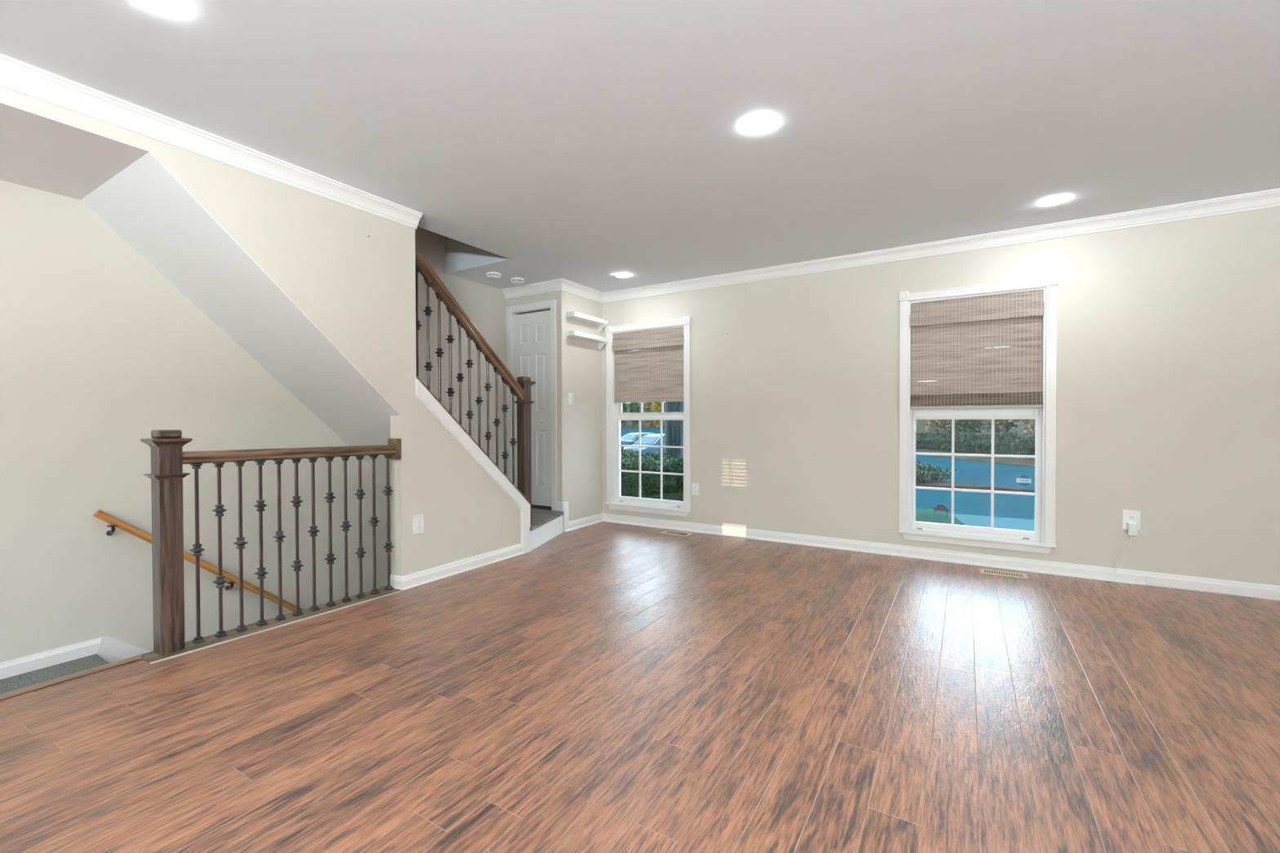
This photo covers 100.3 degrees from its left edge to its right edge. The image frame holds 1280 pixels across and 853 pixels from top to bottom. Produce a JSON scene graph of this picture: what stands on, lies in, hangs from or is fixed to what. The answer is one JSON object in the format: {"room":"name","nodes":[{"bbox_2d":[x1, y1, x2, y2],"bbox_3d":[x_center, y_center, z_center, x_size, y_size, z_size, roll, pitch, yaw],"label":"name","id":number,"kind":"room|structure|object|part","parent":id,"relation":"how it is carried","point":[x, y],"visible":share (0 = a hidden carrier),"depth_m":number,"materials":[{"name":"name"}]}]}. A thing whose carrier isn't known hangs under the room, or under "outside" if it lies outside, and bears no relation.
{"room":"empty living room","nodes":[
{"label":"empty living room","id":0,"kind":"room"},
{"bbox_2d":[0,102,400,484],"bbox_3d":[-2.578,-0.072,2.626,0.984,2.290,4.800,0,1,31],"label":"ceiling","id":1,"kind":"structure","parent":0,"point":[126,185],"depth_m":2.87,"materials":[{"name":"paint"}]},
{"bbox_2d":[0,180,506,662],"bbox_3d":[-3.361,-0.190,2.429,0.150,7.900,9.050,0,1,31],"label":"wall","id":2,"kind":"structure","parent":0,"point":[100,352],"depth_m":3.05,"materials":[{"name":"paint"}]},
{"bbox_2d":[0,637,101,679],"bbox_3d":[-3.599,1.214,1.893,0.014,0.079,2.455,0,1,31],"label":"baseboard","id":3,"kind":"structure","parent":2,"relation":"attached to","point":[24,664],"depth_m":2.77,"materials":[{"name":"paint"}]},
{"bbox_2d":[93,509,303,611],"bbox_3d":[-2.418,1.280,3.750,0.096,1.688,2.030,0,1,31],"label":"wall handrail","id":4,"kind":"object","parent":2,"relation":"attached to","point":[113,521],"visible":0.62,"depth_m":3.23,"materials":[{"name":"brown wood"}]},
{"bbox_2d":[0,85,520,576],"bbox_3d":[-2.913,0.003,1.236,0.110,2.740,7.476,0,1,31],"label":"wall","id":5,"kind":"structure","parent":0,"point":[357,289],"depth_m":3.24,"materials":[{"name":"paint"}]},
{"bbox_2d":[0,53,422,229],"bbox_3d":[-3.110,-1.296,0.729,0.070,0.090,6.435,0,1,31],"label":"trim","id":6,"kind":"structure","parent":5,"relation":"attached to","point":[15,75],"depth_m":2.42,"materials":[{"name":"paint"}]},
{"bbox_2d":[413,514,423,534],"bbox_3d":[-1.456,0.646,3.515,0.008,0.122,0.080,0,1,31],"label":"wall outlet","id":7,"kind":"object","parent":5,"relation":"attached to","point":[418,521],"visible":1,"depth_m":3.51,"materials":[{"name":"white plastic"}]},
{"bbox_2d":[390,543,523,590],"bbox_3d":[-1.284,0.994,3.892,0.131,0.085,1.096,0,1,31],"label":"baseboard","id":8,"kind":"structure","parent":5,"relation":"attached to","point":[414,580],"depth_m":3.74,"materials":[{"name":"paint"}]},
{"bbox_2d":[506,292,551,312],"bbox_3d":[-1.090,-0.192,5.420,0.612,2.420,0.100,0,1,31],"label":"wall","id":9,"kind":"structure","parent":0,"point":[544,296],"depth_m":5.36,"materials":[{"name":"paint"}]},
{"bbox_2d":[506,299,557,511],"bbox_3d":[-1.068,-0.206,5.397,0.664,2.049,0.116,0,1,31],"label":"door","id":10,"kind":"structure","parent":9,"relation":"in","point":[531,335],"depth_m":5.34,"materials":[{"name":"paint"}]},
{"bbox_3d":[-1.160,-0.937,5.421,0.130,0.190,0.010,0,1,31],"label":"panel","id":11,"kind":"part","parent":10,"relation":"part of","materials":[{"name":"paint"}]},
{"bbox_3d":[-1.159,-0.440,5.427,0.130,0.575,0.010,0,1,31],"label":"panel","id":12,"kind":"part","parent":10,"relation":"part of","materials":[{"name":"paint"}]},
{"bbox_3d":[-0.984,-0.936,5.314,0.130,0.190,0.010,0,1,31],"label":"panel","id":13,"kind":"part","parent":10,"relation":"part of","materials":[{"name":"paint"}]},
{"bbox_3d":[-0.983,-0.439,5.319,0.130,0.575,0.010,0,1,31],"label":"panel","id":14,"kind":"part","parent":10,"relation":"part of","materials":[{"name":"paint"}]},
{"bbox_3d":[-0.981,0.319,5.329,0.130,0.560,0.010,0,1,31],"label":"panel","id":15,"kind":"part","parent":10,"relation":"part of","materials":[{"name":"paint"}]},
{"bbox_2d":[556,501,568,532],"bbox_3d":[-0.754,0.875,5.208,0.081,0.290,0.092,0,1,31],"label":"baseboard","id":16,"kind":"structure","parent":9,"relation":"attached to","point":[561,506],"depth_m":5.18,"materials":[{"name":"paint"}]},
{"bbox_2d":[531,504,551,510],"bbox_3d":[-0.931,-0.102,5.617,0.630,2.235,0.400,0,1,31],"label":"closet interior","id":17,"kind":"object","parent":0,"point":[533,506],"depth_m":5.44,"materials":[{"name":"black"}]},
{"bbox_2d":[551,290,602,521],"bbox_3d":[-0.630,-0.194,5.472,0.120,2.420,0.669,0,1,31],"label":"wall","id":18,"kind":"structure","parent":0,"point":[579,361],"depth_m":5.38,"materials":[{"name":"paint"}]},
{"bbox_2d":[568,392,573,404],"bbox_3d":[-0.678,-0.274,5.260,0.017,0.118,0.072,0,1,31],"label":"light switch","id":19,"kind":"object","parent":18,"relation":"attached to","point":[570,394],"visible":1,"depth_m":5.25,"materials":[{"name":"white plastic"}]},
{"bbox_2d":[566,311,608,332],"bbox_3d":[-0.525,-1.063,5.432,0.094,0.122,0.581,0,1,31],"label":"wall ledge","id":20,"kind":"object","parent":18,"relation":"attached to","point":[601,322],"visible":1,"depth_m":5.40,"materials":[{"name":"paint"}]},
{"bbox_3d":[-0.560,-1.097,5.452,0.014,0.054,0.580,0,1,31],"label":"rail","id":21,"kind":"part","parent":20,"relation":"part of","materials":[{"name":"paint"}]},
{"bbox_2d":[566,330,608,349],"bbox_3d":[-0.525,-0.878,5.434,0.094,0.122,0.581,0,1,31],"label":"wall ledge","id":22,"kind":"object","parent":18,"relation":"attached to","point":[602,340],"visible":1,"depth_m":5.40,"materials":[{"name":"paint"}]},
{"bbox_3d":[-0.559,-0.912,5.454,0.014,0.054,0.580,0,1,31],"label":"rail","id":23,"kind":"part","parent":22,"relation":"part of","materials":[{"name":"paint"}]},
{"bbox_2d":[0,521,1279,852],"bbox_3d":[-0.166,1.135,0.457,6.250,0.120,8.980,0,1,31],"label":"floor","id":24,"kind":"structure","parent":0,"point":[603,686],"depth_m":1.94,"materials":[{"name":"brown wood"}]},
{"bbox_2d":[0,654,143,699],"bbox_3d":[-2.910,1.085,1.433,0.072,0.038,2.390,0,1,31],"label":"trim","id":25,"kind":"structure","parent":24,"relation":"attached to","point":[58,680],"depth_m":2.25,"materials":[{"name":"beige wood"}]},
{"bbox_2d":[140,429,402,664],"bbox_3d":[-1.912,0.540,2.929,0.177,1.060,1.238,0,1,34],"label":"stair railing","id":26,"kind":"object","parent":24,"relation":"on","point":[166,475],"visible":1,"depth_m":2.67,"materials":[{"name":"brown wood"}]},
{"bbox_3d":[-2.212,0.231,2.501,0.132,0.024,0.132,0,1,31],"label":"neck moulding","id":27,"kind":"part","parent":26,"relation":"part of","materials":[{"name":"brown wood"}]},
{"bbox_3d":[-2.213,0.074,2.499,0.146,0.040,0.146,0,1,31],"label":"cap moulding","id":28,"kind":"part","parent":26,"relation":"part of","materials":[{"name":"brown wood"}]},
{"bbox_3d":[-2.211,0.566,2.505,0.090,0.980,0.090,0,1,31],"label":"newel post","id":29,"kind":"part","parent":26,"relation":"part of","materials":[{"name":"brown wood"}]},
{"bbox_3d":[-1.908,1.057,2.931,0.156,0.026,1.231,0,1,34],"label":"plate","id":30,"kind":"part","parent":26,"relation":"part of","materials":[{"name":"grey wood"}]},
{"bbox_3d":[-1.882,0.147,2.977,0.062,0.068,1.075,0,1,35],"label":"handrail","id":31,"kind":"part","parent":26,"relation":"part of","materials":[{"name":"brown wood"}]},
{"bbox_3d":[-1.573,0.143,3.426,0.116,0.136,0.022,0,1,31],"label":"wall plate","id":32,"kind":"part","parent":26,"relation":"part of","materials":[{"name":"brown wood"}]},
{"bbox_2d":[415,378,564,553],"bbox_3d":[-1.765,-0.135,3.928,1.010,2.345,3.140,0,1,31],"label":"staircase","id":33,"kind":"structure","parent":24,"relation":"on","point":[546,525],"depth_m":4.21,"materials":[{"name":"paint"}]},
{"bbox_2d":[415,247,536,524],"bbox_3d":[-1.224,-0.220,4.036,0.173,2.110,1.162,0,1,31],"label":"stair railing","id":34,"kind":"object","parent":33,"relation":"on","point":[521,388],"visible":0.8,"depth_m":4.05,"materials":[{"name":"brown wood"}]},
{"bbox_3d":[-1.253,-0.716,3.990,0.062,1.052,1.057,0,1,31],"label":"handrail","id":35,"kind":"part","parent":34,"relation":"part of","materials":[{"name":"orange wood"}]},
{"bbox_3d":[-1.236,0.251,3.984,0.136,1.170,1.048,0,1,31],"label":"rail","id":36,"kind":"part","parent":34,"relation":"part of","materials":[{"name":"grey wood"}]},
{"bbox_3d":[-0.971,0.236,4.486,0.084,1.185,0.084,0,1,31],"label":"newel post","id":37,"kind":"part","parent":34,"relation":"part of","materials":[{"name":"brown wood"}]},
{"bbox_3d":[-0.972,-0.201,4.481,0.126,0.024,0.126,0,1,31],"label":"neck moulding","id":38,"kind":"part","parent":34,"relation":"part of","materials":[{"name":"brown wood"}]},
{"bbox_3d":[-0.973,-0.358,4.479,0.140,0.040,0.140,0,1,31],"label":"cap moulding","id":39,"kind":"part","parent":34,"relation":"part of","materials":[{"name":"brown wood"}]},
{"bbox_2d":[660,530,693,536],"bbox_3d":[0.347,1.015,5.082,0.282,0.006,0.130,0,1,31],"label":"floor vent","id":40,"kind":"object","parent":24,"relation":"in","point":[669,532],"visible":1,"depth_m":5.08,"materials":[{"name":"beige metal"}]},
{"bbox_2d":[979,568,1028,578],"bbox_3d":[2.534,1.026,3.730,0.274,0.006,0.120,0,1,31],"label":"floor vent","id":41,"kind":"object","parent":24,"relation":"in","point":[1022,575],"visible":1,"depth_m":3.72,"materials":[{"name":"beige metal"}]},
{"bbox_2d":[0,0,1279,292],"bbox_3d":[-0.369,-1.495,0.498,6.960,0.300,9.200,0,1,31],"label":"ceiling","id":42,"kind":"structure","parent":0,"point":[586,143],"depth_m":2.29,"materials":[{"name":"paint"}]},
{"bbox_2d":[137,0,182,12],"bbox_3d":[-1.529,-1.352,1.681,0.138,0.008,0.138,0,1,31],"label":"recessed light","id":43,"kind":"object","parent":42,"relation":"in","point":[166,6],"visible":1,"depth_m":1.71,"materials":[{"name":"white"}]},
{"bbox_2d":[486,271,501,279],"bbox_3d":[-1.336,-1.374,4.885,0.132,0.043,0.132,0,1,31],"label":"smoke detector","id":44,"kind":"object","parent":42,"relation":"attached to","point":[491,275],"visible":1,"depth_m":4.84,"materials":[{"name":"white plastic"}]},
{"bbox_2d":[510,277,524,284],"bbox_3d":[-1.161,-1.376,5.077,0.132,0.043,0.132,0,1,31],"label":"smoke detector","id":45,"kind":"object","parent":42,"relation":"attached to","point":[516,281],"visible":1,"depth_m":5.03,"materials":[{"name":"white plastic"}]},
{"bbox_2d":[615,272,630,277],"bbox_3d":[-0.159,-1.395,4.937,0.138,0.008,0.138,0,1,31],"label":"recessed light","id":46,"kind":"object","parent":42,"relation":"in","point":[621,274],"visible":1,"depth_m":4.92,"materials":[{"name":"white"}]},
{"bbox_2d":[743,115,774,133],"bbox_3d":[0.540,-1.367,2.424,0.138,0.008,0.138,0,1,31],"label":"recessed light","id":47,"kind":"object","parent":42,"relation":"in","point":[757,124],"visible":1,"depth_m":2.41,"materials":[{"name":"white plastic"}]},
{"bbox_2d":[1040,195,1068,205],"bbox_3d":[2.541,-1.382,3.282,0.138,0.008,0.138,0,1,31],"label":"recessed light","id":48,"kind":"object","parent":42,"relation":"in","point":[1055,200],"visible":1,"depth_m":3.27,"materials":[{"name":"white"}]},
{"bbox_2d":[601,206,1279,586],"bbox_3d":[2.247,-0.276,4.208,6.348,2.840,0.170,0,1,31],"label":"wall","id":49,"kind":"structure","parent":0,"point":[1168,376],"depth_m":3.65,"materials":[{"name":"paint"}]},
{"bbox_2d":[604,315,691,516],"bbox_3d":[0.094,-0.095,5.477,0.994,1.942,0.163,0,1,31],"label":"window","id":50,"kind":"structure","parent":49,"relation":"in","point":[614,500],"depth_m":5.49,"materials":[{"name":"paint"}]},
{"bbox_3d":[-0.328,-0.094,5.671,0.062,1.803,0.018,0,1,31],"label":"casing","id":51,"kind":"part","parent":50,"relation":"part of","materials":[{"name":"paint"}]},
{"bbox_3d":[0.062,-1.019,5.418,0.856,0.068,0.022,0,1,31],"label":"head casing","id":52,"kind":"part","parent":50,"relation":"part of","materials":[{"name":"paint"}]},
{"bbox_2d":[612,327,684,403],"bbox_3d":[0.079,-0.613,5.449,0.846,0.730,0.052,0,1,31],"label":"woven shade","id":53,"kind":"object","parent":50,"relation":"attached to","point":[654,373],"visible":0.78,"depth_m":5.44,"materials":[{"name":"beige wicker"}]},
{"bbox_3d":[0.086,-0.260,5.463,0.832,0.024,0.018,0,1,31],"label":"rail","id":54,"kind":"part","parent":53,"relation":"part of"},
{"bbox_3d":[0.118,-0.089,5.515,0.862,1.798,0.074,0,1,31],"label":"frame","id":55,"kind":"part","parent":50,"relation":"part of","materials":[{"name":"plastic"}]},
{"bbox_3d":[0.109,0.344,5.505,0.808,0.873,0.027,0,1,31],"label":"sash","id":56,"kind":"part","parent":50,"relation":"part of","materials":[{"name":"plastic"}]},
{"bbox_3d":[0.122,-0.520,5.520,0.808,0.872,0.027,0,1,31],"label":"sash","id":57,"kind":"part","parent":50,"relation":"part of","materials":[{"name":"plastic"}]},
{"bbox_3d":[0.459,-0.090,5.191,0.062,1.803,0.018,0,1,31],"label":"casing","id":58,"kind":"part","parent":50,"relation":"part of","materials":[{"name":"paint"}]},
{"bbox_2d":[691,483,699,495],"bbox_3d":[0.535,0.607,5.160,0.080,0.118,0.008,0,1,31],"label":"wall outlet","id":59,"kind":"object","parent":49,"relation":"attached to","point":[695,486],"visible":1,"depth_m":5.16,"materials":[{"name":"white plastic"}]},
{"bbox_2d":[501,187,1279,302],"bbox_3d":[1.682,-1.347,4.005,6.810,0.090,0.739,0,1,31],"label":"trim","id":60,"kind":"structure","parent":49,"relation":"attached to","point":[1270,198],"depth_m":4.01,"materials":[{"name":"paint"}]},
{"bbox_2d":[564,512,1279,600],"bbox_3d":[2.024,0.986,3.881,6.078,0.085,0.649,0,1,31],"label":"baseboard","id":61,"kind":"structure","parent":49,"relation":"attached to","point":[1086,571],"depth_m":3.98,"materials":[{"name":"paint"}]},
{"bbox_2d":[897,274,1058,553],"bbox_3d":[2.497,-0.084,4.012,0.994,1.942,0.163,0,1,31],"label":"window","id":62,"kind":"structure","parent":49,"relation":"in","point":[1042,540],"depth_m":3.96,"materials":[{"name":"paint"}]},
{"bbox_3d":[2.075,-0.082,4.205,0.062,1.803,0.018,0,1,31],"label":"casing","id":63,"kind":"part","parent":62,"relation":"part of","materials":[{"name":"paint"}]},
{"bbox_3d":[2.525,-0.509,4.054,0.808,0.872,0.027,0,1,31],"label":"sash","id":64,"kind":"part","parent":62,"relation":"part of","materials":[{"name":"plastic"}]},
{"bbox_3d":[2.511,0.355,4.039,0.808,0.873,0.027,0,1,31],"label":"sash","id":65,"kind":"part","parent":62,"relation":"part of","materials":[{"name":"plastic"}]},
{"bbox_3d":[2.521,-0.078,4.049,0.862,1.798,0.074,0,1,31],"label":"frame","id":66,"kind":"part","parent":62,"relation":"part of","materials":[{"name":"plastic"}]},
{"bbox_2d":[909,289,1044,409],"bbox_3d":[2.482,-0.549,3.984,0.846,0.834,0.052,0,1,31],"label":"woven shade","id":67,"kind":"object","parent":62,"relation":"attached to","point":[950,338],"visible":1,"depth_m":3.97,"materials":[{"name":"beige wicker"}]},
{"bbox_3d":[2.483,-0.144,3.989,0.832,0.024,0.040,0,1,31],"label":"rail","id":68,"kind":"part","parent":67,"relation":"part of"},
{"bbox_3d":[2.465,-1.008,3.952,0.856,0.068,0.022,0,1,31],"label":"head casing","id":69,"kind":"part","parent":62,"relation":"part of","materials":[{"name":"paint"}]},
{"bbox_2d":[1016,475,1031,485],"bbox_3d":[2.780,0.392,3.872,0.086,0.072,0.002,0,1,31],"label":"sticker","id":70,"kind":"object","parent":62,"relation":"attached to","point":[1022,480],"visible":1,"depth_m":3.87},
{"bbox_3d":[2.862,-0.079,3.725,0.062,1.803,0.018,0,1,31],"label":"casing","id":71,"kind":"part","parent":62,"relation":"part of","materials":[{"name":"paint"}]},
{"bbox_2d":[1122,509,1140,530],"bbox_3d":[3.231,0.615,3.515,0.090,0.130,0.008,0,1,31],"label":"wall outlet","id":72,"kind":"object","parent":49,"relation":"attached to","point":[1132,516],"visible":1,"depth_m":3.51,"materials":[{"name":"white plastic"}]},
{"bbox_2d":[1128,515,1134,519],"bbox_3d":[3.229,0.596,3.513,0.033,0.033,0.003,0,1,31],"label":"receptacle","id":73,"kind":"object","parent":72,"relation":"attached to","point":[1130,517],"depth_m":3.51,"materials":[{"name":"white plastic"}]},
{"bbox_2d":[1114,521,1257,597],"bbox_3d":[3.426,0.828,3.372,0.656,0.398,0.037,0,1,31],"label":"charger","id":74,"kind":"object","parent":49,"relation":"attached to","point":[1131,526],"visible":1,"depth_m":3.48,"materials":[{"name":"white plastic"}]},
{"bbox_3d":[-2.589,2.429,2.725,0.880,2.750,4.900,0,1,31],"label":"wall","id":75,"kind":"structure","parent":0,"visible":0},
{"bbox_2d":[0,635,151,694],"bbox_3d":[-2.647,2.359,2.691,0.817,2.392,4.778,0,1,31],"label":"staircase","id":76,"kind":"structure","parent":75,"relation":"on","point":[110,650],"depth_m":2.79,"materials":[{"name":"grey wood"}]},
{"label":"outside","id":77,"kind":"structure","parent":0,"visible":0},
{"bbox_2d":[915,507,964,525],"bbox_3d":[-0.092,1.802,11.385,16.000,0.785,9.500,0,1,31],"label":"lawn","id":78,"kind":"structure","parent":77,"point":[926,515],"depth_m":8.59,"materials":[{"name":"green plant"}]},
{"bbox_2d":[621,448,683,501],"bbox_3d":[-0.103,0.961,7.426,3.345,1.262,1.302,0,1,31],"label":"hedge","id":79,"kind":"object","parent":78,"relation":"on","point":[672,485],"visible":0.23,"depth_m":6.67,"materials":[{"name":"green plant"}]},
{"bbox_2d":[664,401,684,458],"bbox_3d":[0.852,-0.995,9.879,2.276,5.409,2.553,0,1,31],"label":"fence","id":80,"kind":"object","parent":78,"relation":"on","point":[673,429],"visible":0.08,"depth_m":9.83,"materials":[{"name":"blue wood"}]},
{"bbox_2d":[933,503,948,517],"bbox_3d":[4.917,1.372,8.734,0.206,0.212,0.020,0,1,31],"label":"sign","id":81,"kind":"object","parent":78,"relation":"on","point":[940,507],"visible":0.94,"depth_m":8.72,"materials":[{"name":"grey"}]},
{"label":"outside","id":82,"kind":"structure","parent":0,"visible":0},
{"bbox_2d":[621,429,1035,519],"bbox_3d":[35.985,0.248,174.214,360.000,0.300,325.100,0,1,31],"label":"road","id":83,"kind":"structure","parent":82,"point":[1006,505],"depth_m":16.81,"materials":[{"name":"blue asphalt"}]},
{"bbox_2d":[621,432,655,449],"bbox_3d":[0.298,1.131,34.928,2.060,1.459,4.762,0,1,41],"label":"car","id":84,"kind":"object","parent":83,"relation":"on","point":[629,438],"visible":0.06,"depth_m":33.56,"materials":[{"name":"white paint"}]},
{"bbox_3d":[0.051,0.705,34.659,1.640,0.560,3.100,0,1,41],"label":"cabin glass","id":85,"kind":"part","parent":84,"relation":"part of","materials":[{"name":"glass"}]},
{"bbox_2d":[623,434,664,456],"bbox_3d":[1.008,1.175,31.139,2.060,1.459,4.762,0,1,41],"label":"car","id":86,"kind":"object","parent":83,"relation":"on","point":[649,439],"visible":0.23,"depth_m":30.03,"materials":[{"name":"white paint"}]},
{"bbox_3d":[0.602,0.725,30.659,1.523,0.546,1.176,0,1,41],"label":"window trim","id":87,"kind":"part","parent":86,"relation":"part of","materials":[{"name":"silver metal"}]},
{"bbox_3d":[1.252,0.741,31.398,1.640,0.560,3.100,0,1,41],"label":"cabin glass","id":88,"kind":"part","parent":86,"relation":"part of","materials":[{"name":"glass"}]},
{"bbox_2d":[915,480,1035,493],"bbox_3d":[9.005,1.976,19.201,2.584,0.100,9.089,-1,1,-36],"label":"curb","id":89,"kind":"object","parent":83,"relation":"on","point":[942,484],"depth_m":17.44,"materials":[{"name":"grey concrete"}]},
{"bbox_2d":[915,461,960,482],"bbox_3d":[9.191,1.592,19.231,2.996,0.802,3.150,0,1,-20],"label":"shrub","id":90,"kind":"object","parent":89,"relation":"on","point":[923,473],"visible":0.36,"depth_m":18.37,"materials":[{"name":"green plant"}]},
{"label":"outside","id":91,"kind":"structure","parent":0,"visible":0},
{"bbox_2d":[947,513,1034,531],"bbox_3d":[9.496,2.147,9.055,9.200,0.200,3.300,0,1,31],"label":"sidewalk","id":92,"kind":"structure","parent":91,"point":[1020,524],"depth_m":11.32,"materials":[{"name":"concrete"}]},
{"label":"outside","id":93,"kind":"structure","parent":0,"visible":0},
{"bbox_2d":[915,419,1035,466],"bbox_3d":[65.190,-2.463,171.977,292.172,4.980,334.410,0,1,31],"label":"bank","id":94,"kind":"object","parent":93,"point":[920,424],"depth_m":33.88,"materials":[{"name":"green plant"}]},
{"bbox_2d":[915,431,932,448],"bbox_3d":[20.334,1.045,38.113,1.752,1.431,1.356,0,1,31],"label":"shrub","id":95,"kind":"object","parent":94,"relation":"on","point":[921,443],"visible":0.55,"depth_m":37.89,"materials":[{"name":"green plant"}]},
{"bbox_3d":[20.318,1.198,38.119,0.935,1.043,0.889,0,1,31],"label":"stem","id":96,"kind":"part","parent":95,"relation":"part of","materials":[{"name":"green plant"}]},
{"bbox_2d":[924,430,949,450],"bbox_3d":[20.469,1.005,36.606,1.734,1.537,1.371,0,1,31],"label":"shrub","id":97,"kind":"object","parent":94,"relation":"on","point":[932,441],"visible":0.73,"depth_m":36.41,"materials":[{"name":"green plant"}]},
{"bbox_3d":[20.458,1.185,36.620,0.927,1.105,0.881,0,1,31],"label":"stem","id":98,"kind":"part","parent":97,"relation":"part of","materials":[{"name":"green plant"}]},
{"bbox_2d":[924,419,956,432],"bbox_3d":[22.980,-1.071,40.871,2.410,4.914,2.423,0,1,31],"label":"tree","id":99,"kind":"object","parent":94,"relation":"on","point":[940,425],"visible":0.12,"depth_m":40.63,"materials":[{"name":"green plant"}]},
{"bbox_2d":[938,430,961,451],"bbox_3d":[20.600,1.015,35.126,1.684,1.543,1.473,0,1,31],"label":"shrub","id":100,"kind":"object","parent":94,"relation":"on","point":[946,442],"visible":0.57,"depth_m":34.98,"materials":[{"name":"green plant"}]},
{"bbox_3d":[20.598,1.187,35.122,0.892,1.135,0.848,0,1,31],"label":"stem","id":101,"kind":"part","parent":100,"relation":"part of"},
{"bbox_2d":[945,419,985,434],"bbox_3d":[22.958,-0.956,37.690,2.670,4.779,2.720,0,1,31],"label":"tree","id":102,"kind":"object","parent":94,"relation":"on","point":[970,425],"visible":0.29,"depth_m":37.25,"materials":[{"name":"green plant"}]},
{"bbox_2d":[954,430,977,453],"bbox_3d":[20.741,1.022,33.626,1.783,1.563,1.366,0,1,31],"label":"shrub","id":103,"kind":"object","parent":94,"relation":"on","point":[964,445],"visible":0.69,"depth_m":33.37,"materials":[{"name":"green plant"}]},
{"bbox_3d":[20.739,1.213,33.624,0.891,1.120,0.847,0,1,31],"label":"stem","id":104,"kind":"part","parent":103,"relation":"part of","materials":[{"name":"green plant"}]},
{"bbox_2d":[970,432,996,454],"bbox_3d":[20.927,1.081,32.099,1.785,1.463,1.414,0,1,31],"label":"shrub","id":105,"kind":"object","parent":94,"relation":"on","point":[980,446],"visible":0.56,"depth_m":31.99,"materials":[{"name":"green plant"}]},
{"bbox_3d":[20.879,1.267,32.126,0.893,1.047,0.849,0,1,31],"label":"stem","id":106,"kind":"part","parent":105,"relation":"part of","materials":[{"name":"green plant"}]},
{"bbox_2d":[982,420,1017,434],"bbox_3d":[28.906,-1.242,42.951,2.784,4.811,2.708,0,1,-23],"label":"tree","id":107,"kind":"object","parent":94,"relation":"on","point":[1007,428],"visible":0.16,"depth_m":42.67,"materials":[{"name":"green plant"}]},
{"bbox_2d":[983,419,1022,431],"bbox_3d":[23.509,-0.973,34.730,2.611,4.864,2.959,-1,1,-33],"label":"tree","id":108,"kind":"object","parent":94,"relation":"on","point":[1002,424],"visible":0.06,"depth_m":34.69,"materials":[{"name":"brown plant"}]},
{"bbox_2d":[986,430,1018,454],"bbox_3d":[20.965,0.999,30.651,1.860,1.633,1.418,0,1,31],"label":"shrub","id":109,"kind":"object","parent":94,"relation":"on","point":[1003,440],"visible":0.64,"depth_m":30.42,"materials":[{"name":"green plant"}]},
{"bbox_3d":[21.019,1.206,30.627,0.919,1.203,0.874,0,1,31],"label":"stem","id":110,"kind":"part","parent":109,"relation":"part of","materials":[{"name":"green plant"}]},
{"bbox_2d":[1008,432,1035,455],"bbox_3d":[21.174,1.098,29.145,1.679,1.488,1.394,0,1,31],"label":"shrub","id":111,"kind":"object","parent":94,"relation":"on","point":[1023,446],"visible":0.6,"depth_m":28.95,"materials":[{"name":"green plant"}]},
{"bbox_3d":[21.160,1.288,29.130,0.897,1.075,0.853,0,1,31],"label":"stem","id":112,"kind":"part","parent":111,"relation":"part of","materials":[{"name":"green plant"}]},
{"bbox_2d":[1016,419,1034,435],"bbox_3d":[29.056,-0.973,39.816,2.516,4.354,2.426,0,1,31],"label":"tree","id":113,"kind":"object","parent":94,"relation":"on","point":[1023,420],"visible":0.05,"depth_m":39.77,"materials":[{"name":"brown plant"}]},
{"bbox_3d":[29.055,-1.577,39.809,2.516,3.145,2.426,0,1,31],"label":"crown","id":114,"kind":"part","parent":113,"relation":"part of","materials":[{"name":"green plant"}]},
{"bbox_2d":[1022,419,1035,435],"bbox_3d":[24.198,-0.783,31.625,2.588,4.532,2.613,0,1,31],"label":"tree","id":115,"kind":"object","parent":94,"relation":"on","point":[1032,422],"visible":0.03,"depth_m":31.97,"materials":[{"name":"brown plant"}]},
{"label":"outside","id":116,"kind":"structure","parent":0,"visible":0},
{"bbox_2d":[621,401,665,429],"bbox_3d":[2.158,-4.223,166.732,80.000,9.000,63.000,0,1,31],"label":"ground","id":117,"kind":"structure","parent":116,"point":[628,424],"depth_m":147.36,"materials":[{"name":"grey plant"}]},
{"bbox_2d":[621,403,627,426],"bbox_3d":[-4.783,-4.248,141.113,3.371,9.707,3.218,0,1,31],"label":"tree","id":118,"kind":"object","parent":117,"relation":"on","point":[624,408],"visible":0.36,"depth_m":140.54,"materials":[{"name":"green plant"}]},
{"bbox_2d":[627,402,640,426],"bbox_3d":[-1.292,-4.470,140.215,3.481,10.156,3.500,0,1,31],"label":"tree","id":119,"kind":"object","parent":117,"relation":"on","point":[633,406],"visible":0.52,"depth_m":139.65,"materials":[{"name":"green plant"}]},
{"bbox_2d":[642,402,653,426],"bbox_3d":[1.903,-4.757,138.157,3.508,10.761,3.497,0,1,31],"label":"tree","id":120,"kind":"object","parent":117,"relation":"on","point":[646,406],"visible":0.44,"depth_m":137.62,"materials":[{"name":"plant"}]},
{"bbox_2d":[651,401,661,427],"bbox_3d":[4.308,-4.385,135.434,3.496,10.070,3.405,0,1,31],"label":"tree","id":121,"kind":"object","parent":117,"relation":"on","point":[656,407],"visible":0.48,"depth_m":134.96,"materials":[{"name":"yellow plant"}]}
]}

